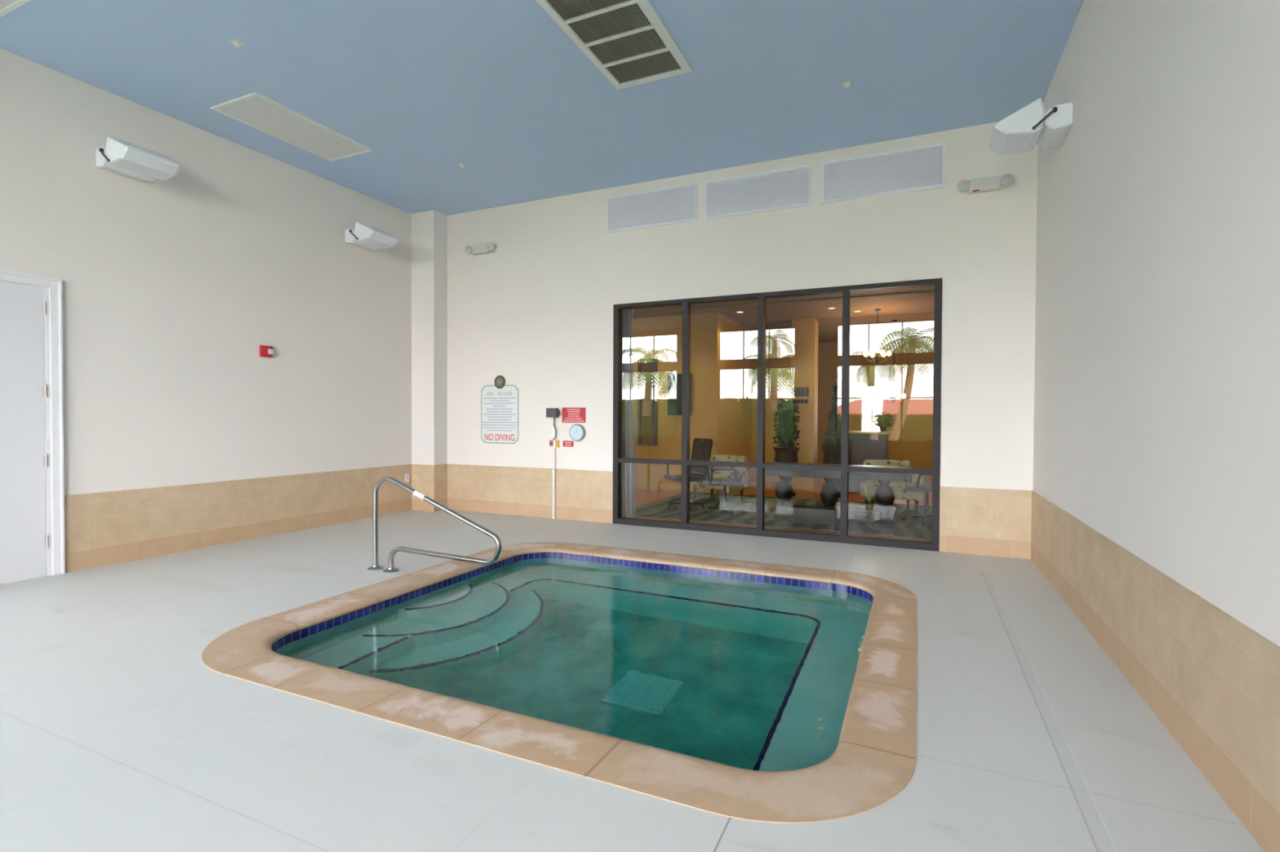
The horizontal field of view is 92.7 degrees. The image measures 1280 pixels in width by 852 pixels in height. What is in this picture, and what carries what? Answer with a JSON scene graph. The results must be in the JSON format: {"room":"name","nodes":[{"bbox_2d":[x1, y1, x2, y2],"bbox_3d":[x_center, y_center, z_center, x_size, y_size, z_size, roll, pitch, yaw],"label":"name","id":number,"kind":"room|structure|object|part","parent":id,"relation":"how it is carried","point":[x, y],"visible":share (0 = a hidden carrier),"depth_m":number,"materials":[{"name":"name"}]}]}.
{"room":"indoor hot tub room","nodes":[
{"label":"indoor hot tub room","id":0,"kind":"room"},
{"bbox_2d":[0,48,411,584],"bbox_3d":[-4.507,-0.914,6.774,0.150,4.581,5.919,1,1,24],"label":"wall","id":1,"kind":"structure","parent":0,"point":[173,288],"depth_m":6.34,"materials":[{"name":"beige paint"}]},
{"bbox_2d":[0,269,65,582],"bbox_3d":[-5.293,0.016,4.802,0.111,2.575,1.191,1,1,24],"label":"door","id":2,"kind":"structure","parent":1,"relation":"in","point":[29,526],"depth_m":5.17,"materials":[{"name":"white paint"}]},
{"bbox_3d":[-5.338,0.059,4.807,0.026,2.466,0.994,1,1,24],"label":"panel","id":3,"kind":"part","parent":2,"relation":"part of","materials":[{"name":"white paint"}]},
{"bbox_2d":[96,136,181,182],"bbox_3d":[-4.641,-2.474,5.638,0.515,0.265,0.471,1,1,24],"label":"uplight","id":4,"kind":"object","parent":1,"relation":"attached to","point":[119,157],"visible":1,"depth_m":5.54,"materials":[{"name":"white plastic"}]},
{"bbox_3d":[-4.798,-2.425,5.463,0.137,0.122,0.020,1,1,24],"label":"tilt arm","id":5,"kind":"part","parent":4,"relation":"part of","materials":[{"name":"grey plastic"}]},
{"bbox_2d":[64,464,411,573],"bbox_3d":[-4.233,0.930,7.225,0.012,0.681,4.068,1,1,24],"label":"wainscoting","id":6,"kind":"structure","parent":1,"relation":"attached to","point":[101,529],"depth_m":6.50,"materials":[{"name":"tile"}]},
{"bbox_2d":[259,345,273,357],"bbox_3d":[-4.280,-0.857,7.002,0.075,0.127,0.130,1,1,24],"label":"fire alarm strobe","id":7,"kind":"object","parent":1,"relation":"attached to","point":[264,351],"visible":1,"depth_m":6.99,"materials":[{"name":"red plastic"}]},
{"bbox_2d":[345,221,399,249],"bbox_3d":[-3.541,-2.517,8.054,0.515,0.265,0.471,1,1,24],"label":"uplight","id":8,"kind":"object","parent":1,"relation":"attached to","point":[364,236],"visible":1,"depth_m":7.93,"materials":[{"name":"white plastic"}]},
{"bbox_2d":[404,473,408,482],"bbox_3d":[-3.425,0.762,8.972,0.009,0.120,0.075,1,1,24],"label":"wall outlet","id":9,"kind":"object","parent":1,"relation":"attached to","point":[406,476],"visible":1,"depth_m":8.97,"materials":[{"name":"white plastic"}]},
{"bbox_2d":[411,464,435,511],"bbox_3d":[-3.192,0.908,8.979,0.431,0.681,0.012,1,1,24],"label":"trim","id":10,"kind":"structure","parent":1,"relation":"attached to","point":[423,476],"depth_m":8.97,"materials":[{"name":"tile"}]},
{"bbox_2d":[411,209,447,465],"bbox_3d":[-3.135,-0.944,9.086,0.431,4.381,0.275,1,1,24],"label":"column","id":11,"kind":"structure","parent":0,"point":[428,228],"depth_m":8.96,"materials":[{"name":"beige paint"}]},
{"bbox_2d":[0,0,1084,215],"bbox_3d":[-3.804,-3.101,2.854,11.748,0.120,12.419,1,1,24],"label":"ceiling","id":12,"kind":"structure","parent":0,"point":[498,89],"depth_m":5.37,"materials":[{"name":"blue paint"}]},
{"bbox_2d":[0,0,31,17],"bbox_3d":[-4.745,-3.053,3.817,0.682,0.014,1.332,1,1,24],"label":"ceiling access panel","id":13,"kind":"object","parent":12,"relation":"attached to","point":[6,6],"visible":1,"depth_m":4.43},
{"bbox_3d":[-4.745,-3.055,3.817,0.612,0.008,1.262,1,1,24],"label":"panel","id":14,"kind":"part","parent":13,"relation":"part of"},
{"bbox_2d":[230,39,244,47],"bbox_3d":[-3.222,-3.055,4.881,0.092,0.030,0.092,1,1,24],"label":"cap","id":15,"kind":"object","parent":12,"relation":"attached to","point":[237,43],"visible":1,"depth_m":4.86,"materials":[{"name":"white plastic"}]},
{"bbox_2d":[210,92,373,161],"bbox_3d":[-3.579,-3.087,6.380,0.682,0.014,1.333,1,1,24],"label":"ceiling access panel","id":16,"kind":"object","parent":12,"relation":"attached to","point":[255,110],"visible":1,"depth_m":6.29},
{"bbox_2d":[458,164,466,168],"bbox_3d":[-2.108,-3.087,7.256,0.092,0.030,0.092,1,1,24],"label":"cap","id":17,"kind":"object","parent":12,"relation":"attached to","point":[462,166],"visible":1,"depth_m":7.24,"materials":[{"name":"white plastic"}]},
{"bbox_2d":[535,0,693,89],"bbox_3d":[-0.258,-3.041,4.535,0.723,0.022,1.855,1,1,24],"label":"ceiling vent","id":18,"kind":"object","parent":12,"relation":"in","point":[627,41],"visible":1,"depth_m":4.78,"materials":[{"name":"grey metal"}]},
{"bbox_3d":[-0.358,-3.036,4.338,0.582,0.009,0.277,1,1,24],"label":"fin panel","id":19,"kind":"part","parent":18,"relation":"part of","materials":[{"name":"grey metal"}]},
{"bbox_3d":[-0.230,-3.040,4.619,0.582,0.009,0.284,1,1,24],"label":"fin panel","id":20,"kind":"part","parent":18,"relation":"part of","materials":[{"name":"grey metal"}]},
{"bbox_3d":[-0.101,-3.044,4.904,0.582,0.009,0.285,1,1,24],"label":"fin panel","id":21,"kind":"part","parent":18,"relation":"part of","materials":[{"name":"grey metal"}]},
{"bbox_3d":[0.032,-3.048,5.193,0.582,0.009,0.296,1,1,24],"label":"fin panel","id":22,"kind":"part","parent":18,"relation":"part of","materials":[{"name":"grey metal"}]},
{"bbox_2d":[841,81,853,88],"bbox_3d":[1.854,-3.042,5.453,0.092,0.030,0.092,1,1,24],"label":"cap","id":23,"kind":"object","parent":12,"relation":"attached to","point":[846,84],"visible":1,"depth_m":5.43,"materials":[{"name":"white plastic"}]},
{"bbox_2d":[0,476,1264,851],"bbox_3d":[-1.961,1.335,6.954,11.498,0.100,21.000,1,1,24],"label":"floor","id":24,"kind":"structure","parent":0,"point":[117,735],"depth_m":2.63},
{"bbox_2d":[367,476,501,573],"bbox_3d":[-1.808,0.885,5.296,1.475,0.852,0.139,1,1,24],"label":"pool handrail","id":25,"kind":"object","parent":24,"relation":"on","point":[375,566],"visible":1,"depth_m":5.33,"materials":[{"name":"silver metal"}]},
{"bbox_2d":[201,542,916,823],"bbox_3d":[-0.239,1.868,4.447,4.100,1.086,3.750,1,1,24],"label":"pool","id":26,"kind":"object","parent":24,"relation":"in","point":[873,760],"visible":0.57,"depth_m":2.94,"materials":[{"name":"stone"}]},
{"bbox_2d":[274,558,872,771],"bbox_3d":[-0.220,1.946,4.442,3.640,1.030,3.295,1,1,24],"label":"water","id":27,"kind":"object","parent":26,"relation":"in","point":[744,674],"visible":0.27,"depth_m":3.88,"materials":[{"name":"teal liquid"}]},
{"bbox_2d":[621,308,635,518],"bbox_3d":[-0.202,-0.169,8.307,0.330,2.840,0.087,1,1,24],"label":"sheer curtain","id":28,"kind":"object","parent":24,"relation":"on","point":[628,445],"visible":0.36,"depth_m":8.28,"materials":[{"name":"white fabric"}]},
{"bbox_2d":[635,492,932,538],"bbox_3d":[2.359,1.264,9.080,4.600,0.012,2.850,1,1,24],"label":"carpet","id":29,"kind":"object","parent":24,"relation":"on","point":[912,526],"visible":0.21,"depth_m":8.76,"materials":[{"name":"grey carpet"}]},
{"bbox_2d":[663,438,712,510],"bbox_3d":[0.707,0.719,9.319,0.655,1.057,0.609,0,1,-29],"label":"swivel chair","id":30,"kind":"object","parent":29,"relation":"on","point":[697,453],"visible":0.74,"depth_m":9.34,"materials":[{"name":"black fabric"}]},
{"bbox_3d":[0.690,0.793,9.311,0.480,0.070,0.480,0,1,-29],"label":"seat","id":31,"kind":"part","parent":30,"relation":"part of","materials":[{"name":"black fabric"}]},
{"bbox_3d":[0.833,0.686,9.091,0.390,0.219,0.089,0,1,-29],"label":"armrest","id":32,"kind":"part","parent":30,"relation":"part of","materials":[{"name":"black plastic"}]},
{"bbox_3d":[0.941,0.467,9.443,0.103,0.494,0.420,0,1,-29],"label":"backrest","id":33,"kind":"part","parent":30,"relation":"part of","materials":[{"name":"brown fabric"}]},
{"bbox_3d":[0.936,0.477,9.441,0.134,0.574,0.508,0,1,-29],"label":"backrest frame","id":34,"kind":"part","parent":30,"relation":"part of","materials":[{"name":"black plastic"}]},
{"bbox_2d":[690,454,747,501],"bbox_3d":[1.333,0.867,10.164,0.780,0.740,0.687,1,1,42],"label":"floral armchair","id":35,"kind":"object","parent":29,"relation":"on","point":[742,473],"visible":0.52,"depth_m":10.07,"materials":[{"name":"fabric"}]},
{"bbox_3d":[0.919,1.136,10.156,0.056,0.200,0.053,1,1,42],"label":"leg","id":36,"kind":"part","parent":35,"relation":"part of","materials":[{"name":"brown wood"}]},
{"bbox_3d":[1.063,0.868,10.372,0.100,0.370,0.560,1,1,42],"label":"arm","id":37,"kind":"part","parent":35,"relation":"part of","materials":[{"name":"fabric"}]},
{"bbox_2d":[693,473,724,489],"bbox_3d":[1.297,0.918,10.125,0.600,0.200,0.580,1,1,42],"label":"seat cushion","id":38,"kind":"object","parent":35,"relation":"on","point":[702,484],"depth_m":9.97,"materials":[{"name":"fabric"}]},
{"bbox_3d":[1.238,1.131,10.514,0.056,0.200,0.053,1,1,42],"label":"leg","id":39,"kind":"part","parent":35,"relation":"part of","materials":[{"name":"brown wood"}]},
{"bbox_3d":[1.504,0.735,10.354,0.660,0.481,0.174,1,1,42],"label":"backrest","id":40,"kind":"part","parent":35,"relation":"part of","materials":[{"name":"fabric"}]},
{"bbox_3d":[1.571,0.877,9.921,0.100,0.370,0.560,1,1,42],"label":"arm","id":41,"kind":"part","parent":35,"relation":"part of","materials":[{"name":"fabric"}]},
{"bbox_3d":[1.686,1.139,10.116,0.056,0.200,0.053,1,1,42],"label":"leg","id":42,"kind":"part","parent":35,"relation":"part of","materials":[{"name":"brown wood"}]},
{"bbox_2d":[701,439,746,516],"bbox_3d":[1.204,0.729,8.795,0.655,1.057,0.609,0,1,6],"label":"swivel chair","id":43,"kind":"object","parent":29,"relation":"on","point":[712,481],"visible":0.97,"depth_m":8.61,"materials":[{"name":"black fabric"}]},
{"bbox_3d":[0.946,0.486,8.819,0.134,0.574,0.508,0,1,6],"label":"backrest frame","id":44,"kind":"part","parent":43,"relation":"part of","materials":[{"name":"black plastic"}]},
{"bbox_3d":[1.231,0.689,9.053,0.390,0.219,0.089,0,1,6],"label":"armrest","id":45,"kind":"part","parent":43,"relation":"part of","materials":[{"name":"black plastic"}]},
{"bbox_3d":[1.176,0.696,8.536,0.390,0.219,0.089,0,1,6],"label":"armrest","id":46,"kind":"part","parent":43,"relation":"part of","materials":[{"name":"black plastic"}]},
{"bbox_3d":[1.223,0.803,8.794,0.480,0.070,0.480,0,1,6],"label":"seat","id":47,"kind":"part","parent":43,"relation":"part of","materials":[{"name":"black fabric"}]},
{"bbox_2d":[786,504,839,530],"bbox_3d":[2.195,1.153,7.752,0.600,0.250,0.340,1,1,24],"label":"ottoman","id":48,"kind":"object","parent":29,"relation":"on","point":[799,513],"visible":1,"depth_m":7.61,"materials":[{"name":"black leather"}]},
{"bbox_2d":[764,462,911,527],"bbox_3d":[2.586,0.905,8.109,1.870,0.738,0.840,1,1,24],"label":"table","id":49,"kind":"object","parent":29,"relation":"on","point":[884,497],"visible":0.77,"depth_m":7.90,"materials":[{"name":"brown wood"}]},
{"bbox_2d":[859,459,923,512],"bbox_3d":[3.723,0.894,9.077,0.780,0.740,0.687,0,1,10],"label":"floral armchair","id":50,"kind":"object","parent":29,"relation":"on","point":[868,487],"visible":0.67,"depth_m":8.85,"materials":[{"name":"fabric"}]},
{"bbox_3d":[3.461,1.159,9.327,0.056,0.200,0.053,0,1,10],"label":"leg","id":51,"kind":"part","parent":50,"relation":"part of","materials":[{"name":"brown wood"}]},
{"bbox_3d":[3.384,0.897,9.114,0.100,0.370,0.560,0,1,10],"label":"arm","id":52,"kind":"part","parent":50,"relation":"part of","materials":[{"name":"fabric"}]},
{"bbox_3d":[3.377,1.166,8.855,0.056,0.200,0.053,0,1,10],"label":"leg","id":53,"kind":"part","parent":50,"relation":"part of","materials":[{"name":"brown wood"}]},
{"bbox_3d":[3.769,0.760,9.327,0.660,0.481,0.174,0,1,10],"label":"backrest","id":54,"kind":"part","parent":50,"relation":"part of","materials":[{"name":"fabric"}]},
{"bbox_2d":[872,481,917,499],"bbox_3d":[3.714,0.945,9.025,0.600,0.200,0.580,0,1,10],"label":"seat cushion","id":55,"kind":"object","parent":50,"relation":"on","point":[900,491],"depth_m":8.74,"materials":[{"name":"fabric"}]},
{"bbox_3d":[4.052,1.163,9.222,0.056,0.200,0.053,0,1,10],"label":"leg","id":56,"kind":"part","parent":50,"relation":"part of","materials":[{"name":"brown wood"}]},
{"bbox_3d":[4.054,0.902,8.994,0.100,0.370,0.560,0,1,10],"label":"arm","id":57,"kind":"part","parent":50,"relation":"part of","materials":[{"name":"fabric"}]},
{"bbox_3d":[3.967,1.170,8.749,0.056,0.200,0.053,0,1,10],"label":"leg","id":58,"kind":"part","parent":50,"relation":"part of","materials":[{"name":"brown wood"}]},
{"bbox_2d":[902,474,932,524],"bbox_3d":[3.852,0.750,8.150,0.655,1.057,0.609,0,1,14],"label":"swivel chair","id":59,"kind":"object","parent":29,"relation":"on","point":[920,487],"visible":0.45,"depth_m":8.13,"materials":[{"name":"grey leather"}]},
{"bbox_3d":[3.833,0.824,8.156,0.480,0.070,0.480,0,1,14],"label":"seat","id":60,"kind":"part","parent":59,"relation":"part of","materials":[{"name":"black fabric"}]},
{"bbox_3d":[3.789,0.717,7.897,0.390,0.219,0.089,0,1,14],"label":"armrest","id":61,"kind":"part","parent":59,"relation":"part of","materials":[{"name":"black plastic"}]},
{"bbox_2d":[772,398,800,497],"bbox_3d":[2.614,0.370,10.900,0.517,1.746,0.513,-1,1,-45],"label":"potted topiary","id":62,"kind":"object","parent":24,"relation":"on","point":[786,451],"visible":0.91,"depth_m":10.78,"materials":[{"name":"green plant"}]},
{"bbox_2d":[820,382,849,497],"bbox_3d":[3.468,0.235,10.841,0.500,2.026,0.496,-1,1,-45],"label":"potted topiary","id":63,"kind":"object","parent":24,"relation":"on","point":[832,452],"visible":0.76,"depth_m":10.74,"materials":[{"name":"green plant"}]},
{"bbox_2d":[824,431,891,493],"bbox_3d":[4.127,0.669,11.563,1.150,1.140,0.650,1,1,24],"label":"reception desk","id":64,"kind":"object","parent":24,"relation":"on","point":[863,445],"visible":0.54,"depth_m":11.26,"materials":[{"name":"brown wood"}]},
{"bbox_2d":[824,431,891,434],"bbox_3d":[4.129,0.119,11.555,1.150,0.040,0.650,1,1,24],"label":"countertop","id":65,"kind":"structure","parent":64,"relation":"on","point":[850,432],"depth_m":11.20,"materials":[{"name":"beige stone"}]},
{"bbox_2d":[871,411,893,431],"bbox_3d":[4.496,-0.087,11.294,0.381,0.384,0.357,0,1,10],"label":"plant","id":66,"kind":"object","parent":64,"relation":"on","point":[883,419],"visible":1,"depth_m":11.24,"materials":[{"name":"green plant"}]},
{"bbox_3d":[4.504,0.055,11.301,0.140,0.100,0.136,1,1,24],"label":"pot","id":67,"kind":"part","parent":66,"relation":"part of","materials":[{"name":"green ceramic"}]},
{"bbox_2d":[632,312,791,493],"bbox_3d":[0.636,-0.446,12.918,4.850,3.300,2.650,1,1,24],"label":"wall","id":68,"kind":"structure","parent":0,"point":[723,358],"depth_m":11.63,"materials":[{"name":"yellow paint"}]},
{"bbox_2d":[637,358,657,445],"bbox_3d":[0.136,-0.454,11.662,0.380,1.650,0.050,1,1,24],"label":"framed mirror","id":69,"kind":"object","parent":68,"relation":"attached to","point":[646,368],"visible":1,"depth_m":11.67,"materials":[{"name":"brown wood"}]},
{"bbox_2d":[640,361,653,443],"bbox_3d":[0.142,-0.454,11.675,0.290,1.560,0.010,1,1,24],"label":"mirror glass","id":70,"kind":"object","parent":69,"relation":"attached to","point":[646,368],"depth_m":11.67,"materials":[{"name":"glass"}]},
{"bbox_2d":[667,373,691,415],"bbox_3d":[0.737,-0.587,11.373,0.450,0.770,0.073,1,1,24],"label":"television","id":71,"kind":"object","parent":68,"relation":"attached to","point":[674,380],"visible":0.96,"depth_m":11.37,"materials":[{"name":"black plastic"}]},
{"bbox_2d":[632,290,934,327],"bbox_3d":[1.554,-2.051,11.033,8.050,0.025,3.620,1,1,24],"label":"trim","id":72,"kind":"structure","parent":68,"relation":"attached to","point":[926,293],"depth_m":10.50,"materials":[{"name":"paint"}]},
{"bbox_2d":[447,122,1037,490],"bbox_3d":[0.347,-0.908,7.735,7.890,4.581,0.150,1,1,24],"label":"wall","id":73,"kind":"structure","parent":0,"point":[535,312],"depth_m":7.26,"materials":[{"name":"beige paint"}]},
{"bbox_2d":[434,463,447,511],"bbox_3d":[-2.944,0.908,9.017,0.012,0.681,0.263,1,1,24],"label":"trim","id":74,"kind":"structure","parent":73,"relation":"attached to","point":[441,470],"depth_m":9.02,"materials":[{"name":"tile"}]},
{"bbox_2d":[464,242,495,255],"bbox_3d":[-2.292,-2.545,8.774,0.524,0.130,0.103,1,1,24],"label":"emergency light","id":75,"kind":"object","parent":73,"relation":"attached to","point":[482,249],"visible":1,"depth_m":8.76,"materials":[{"name":"white plastic"}]},
{"bbox_2d":[480,384,519,444],"bbox_3d":[-2.008,-0.167,8.727,0.663,0.842,0.012,1,1,24],"label":"sign","id":76,"kind":"object","parent":73,"relation":"attached to","point":[500,407],"visible":1,"depth_m":8.72,"materials":[{"name":"white plastic"}]},
{"bbox_2d":[482,397,516,431],"bbox_3d":[-2.010,-0.167,8.724,0.600,0.480,0.002,1,1,24],"label":"print","id":77,"kind":"object","parent":76,"relation":"attached to","point":[499,414],"depth_m":8.72},
{"bbox_2d":[494,375,505,388],"bbox_3d":[-2.002,-0.627,8.704,0.188,0.188,0.017,1,1,24],"label":"round emblem","id":78,"kind":"object","parent":76,"relation":"attached to","point":[500,381],"visible":1,"depth_m":8.70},
{"bbox_2d":[546,408,559,439],"bbox_3d":[-1.179,-0.027,8.309,0.181,0.432,0.100,1,1,24],"label":"control box","id":79,"kind":"object","parent":73,"relation":"attached to","point":[550,412],"visible":1,"depth_m":8.28,"materials":[{"name":"grey plastic"}]},
{"bbox_3d":[-1.113,-0.179,8.277,0.036,0.100,0.100,1,1,24],"label":"knob","id":80,"kind":"part","parent":79,"relation":"part of","materials":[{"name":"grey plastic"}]},
{"bbox_2d":[551,426,555,436],"bbox_3d":[-1.179,0.075,8.344,0.045,0.142,0.028,1,1,24],"label":"handset","id":81,"kind":"object","parent":73,"relation":"attached to","point":[553,427],"visible":1,"depth_m":8.33,"materials":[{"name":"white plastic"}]},
{"bbox_2d":[551,448,555,519],"bbox_3d":[-1.176,0.782,8.331,0.060,0.970,0.058,1,1,24],"label":"conduit pipe","id":82,"kind":"object","parent":73,"relation":"attached to","point":[553,471],"visible":1,"depth_m":8.32,"materials":[{"name":"white paint"}]},
{"bbox_2d":[549,440,559,448],"bbox_3d":[-1.173,0.247,8.342,0.150,0.110,0.032,1,1,24],"label":"switch","id":83,"kind":"object","parent":73,"relation":"attached to","point":[555,443],"visible":1,"depth_m":8.33,"materials":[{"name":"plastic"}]},
{"bbox_3d":[-1.202,0.236,8.363,0.080,0.090,0.018,1,1,24],"label":"plate","id":84,"kind":"part","parent":83,"relation":"part of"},
{"bbox_2d":[563,440,573,446],"bbox_3d":[-0.975,0.241,8.265,0.162,0.076,0.007,1,1,24],"label":"warning sign","id":85,"kind":"object","parent":73,"relation":"attached to","point":[566,443],"visible":1,"depth_m":8.26,"materials":[{"name":"red plastic"}]},
{"bbox_2d":[562,407,586,422],"bbox_3d":[-0.892,-0.147,8.221,0.364,0.203,0.009,1,1,24],"label":"warning sign","id":86,"kind":"object","parent":73,"relation":"attached to","point":[570,415],"visible":1,"depth_m":8.21,"materials":[{"name":"red plastic"}]},
{"bbox_2d":[569,424,585,441],"bbox_3d":[-0.840,0.089,8.172,0.228,0.228,0.062,1,1,24],"label":"timer","id":87,"kind":"object","parent":73,"relation":"attached to","point":[577,432],"visible":1,"depth_m":8.14,"materials":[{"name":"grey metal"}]},
{"bbox_2d":[606,182,697,233],"bbox_3d":[0.131,-2.748,7.717,1.252,0.458,0.016,1,1,24],"label":"air vent","id":88,"kind":"object","parent":73,"relation":"in","point":[676,204],"visible":1,"depth_m":7.70,"materials":[{"name":"white metal"}]},
{"bbox_2d":[447,463,1031,559],"bbox_3d":[0.502,0.945,7.600,7.435,0.681,0.012,1,1,24],"label":"wainscoting","id":89,"kind":"structure","parent":73,"relation":"attached to","point":[997,522],"depth_m":8.08,"materials":[{"name":"tile"}]},
{"bbox_2d":[704,164,811,219],"bbox_3d":[1.360,-2.734,7.157,1.263,0.458,0.016,1,1,24],"label":"air vent","id":90,"kind":"object","parent":73,"relation":"in","point":[791,187],"visible":1,"depth_m":7.14,"materials":[{"name":"white metal"}]},
{"bbox_2d":[612,278,942,551],"bbox_3d":[1.419,-0.134,7.223,3.842,2.857,0.112,1,1,24],"label":"window","id":91,"kind":"structure","parent":73,"relation":"in","point":[761,465],"depth_m":7.15,"materials":[{"name":"brown metal"}]},
{"bbox_3d":[0.135,0.451,7.815,0.883,0.054,0.100,1,1,24],"label":"transom rail","id":92,"kind":"part","parent":91,"relation":"part of","materials":[{"name":"brown metal"}]},
{"bbox_3d":[1.000,0.461,7.422,0.877,0.054,0.100,1,1,24],"label":"transom rail","id":93,"kind":"part","parent":91,"relation":"part of","materials":[{"name":"brown metal"}]},
{"bbox_3d":[1.862,0.471,7.030,0.877,0.054,0.100,1,1,24],"label":"transom rail","id":94,"kind":"part","parent":91,"relation":"part of","materials":[{"name":"brown metal"}]},
{"bbox_3d":[2.712,0.480,6.643,0.851,0.054,0.100,1,1,24],"label":"transom rail","id":95,"kind":"part","parent":91,"relation":"part of","materials":[{"name":"brown metal"}]},
{"bbox_2d":[821,142,946,204],"bbox_3d":[2.605,-2.720,6.591,1.244,0.458,0.016,1,1,24],"label":"air vent","id":96,"kind":"object","parent":73,"relation":"in","point":[919,168],"visible":1,"depth_m":6.58,"materials":[{"name":"white metal"}]},
{"bbox_2d":[956,173,1013,194],"bbox_3d":[3.474,-2.435,6.152,0.506,0.131,0.103,1,1,24],"label":"emergency light","id":97,"kind":"object","parent":73,"relation":"attached to","point":[992,184],"visible":1,"depth_m":6.14,"materials":[{"name":"white plastic"}]},
{"bbox_2d":[631,285,934,342],"bbox_3d":[1.981,-2.135,11.908,8.300,0.120,8.831,1,1,24],"label":"ceiling","id":98,"kind":"structure","parent":0,"point":[922,326],"depth_m":11.19,"materials":[{"name":"paint"}]},
{"bbox_2d":[863,308,891,362],"bbox_3d":[4.173,-1.588,10.715,0.456,0.920,0.409,1,1,24],"label":"chandelier","id":99,"kind":"object","parent":98,"relation":"hanging from","point":[882,353],"visible":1,"depth_m":10.70,"materials":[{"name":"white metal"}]},
{"bbox_3d":[4.017,-1.267,10.610,0.076,0.092,0.080,1,1,24],"label":"bulb","id":100,"kind":"part","parent":99,"relation":"part of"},
{"bbox_3d":[4.173,-1.623,10.715,0.100,0.850,0.098,1,1,24],"label":"rod","id":101,"kind":"part","parent":99,"relation":"part of","materials":[{"name":"brown metal"}]},
{"bbox_3d":[4.345,-1.266,10.642,0.076,0.092,0.080,1,1,24],"label":"bulb","id":102,"kind":"part","parent":99,"relation":"part of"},
{"bbox_2d":[882,320,906,403],"bbox_3d":[4.967,-1.253,11.909,0.426,1.620,0.426,1,1,24],"label":"chandelier","id":103,"kind":"object","parent":98,"relation":"hanging from","point":[895,397],"visible":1,"depth_m":11.88,"materials":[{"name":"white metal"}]},
{"bbox_3d":[4.788,-0.582,11.842,0.086,0.104,0.090,1,1,24],"label":"bulb","id":104,"kind":"part","parent":103,"relation":"part of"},
{"bbox_3d":[4.957,-1.288,11.901,0.100,1.550,0.098,1,1,24],"label":"rod","id":105,"kind":"part","parent":103,"relation":"part of","materials":[{"name":"brown metal"}]},
{"bbox_2d":[790,317,818,490],"bbox_3d":[3.224,-0.421,11.954,0.440,3.300,0.440,1,1,24],"label":"column","id":106,"kind":"structure","parent":0,"point":[805,331],"depth_m":11.74,"materials":[{"name":"beige paint"}]},
{"bbox_2d":[791,387,808,403],"bbox_3d":[3.091,-0.591,11.757,0.317,0.305,0.025,1,1,24],"label":"wall sign","id":107,"kind":"object","parent":106,"relation":"attached to","point":[793,389],"visible":0.93,"depth_m":11.74,"materials":[{"name":"brown wood"}]},
{"bbox_2d":[817,337,933,476],"bbox_3d":[3.769,-0.480,15.941,8.050,3.500,0.150,1,1,24],"label":"wall","id":108,"kind":"structure","parent":0,"point":[910,438],"depth_m":14.76,"materials":[{"name":"orange paint"}]},
{"bbox_2d":[861,386,883,431],"bbox_3d":[5.709,-0.372,15.002,0.544,1.274,0.098,1,1,24],"label":"window","id":109,"kind":"structure","parent":108,"relation":"in","point":[862,396],"depth_m":14.97,"materials":[{"name":"white paint"}]},
{"bbox_2d":[1032,0,1279,646],"bbox_3d":[1.465,-0.792,0.487,0.150,4.581,12.419,1,1,24],"label":"wall","id":110,"kind":"structure","parent":0,"point":[1157,420],"depth_m":2.81,"materials":[{"name":"beige paint"}]},
{"bbox_2d":[989,97,1072,155],"bbox_3d":[3.134,-2.410,4.919,0.515,0.265,0.471,1,1,24],"label":"uplight","id":111,"kind":"object","parent":110,"relation":"attached to","point":[1020,132],"visible":1,"depth_m":4.77,"materials":[{"name":"white plastic"}]},
{"bbox_3d":[3.104,-2.360,4.686,0.137,0.122,0.020,1,1,24],"label":"tilt arm","id":112,"kind":"part","parent":111,"relation":"part of","materials":[{"name":"black metal"}]},
{"bbox_2d":[1031,490,1279,851],"bbox_3d":[1.386,1.057,0.554,0.012,0.681,12.107,1,1,24],"label":"wainscoting","id":113,"kind":"structure","parent":110,"relation":"attached to","point":[1211,680],"depth_m":2.55,"materials":[{"name":"tile"}]}
]}

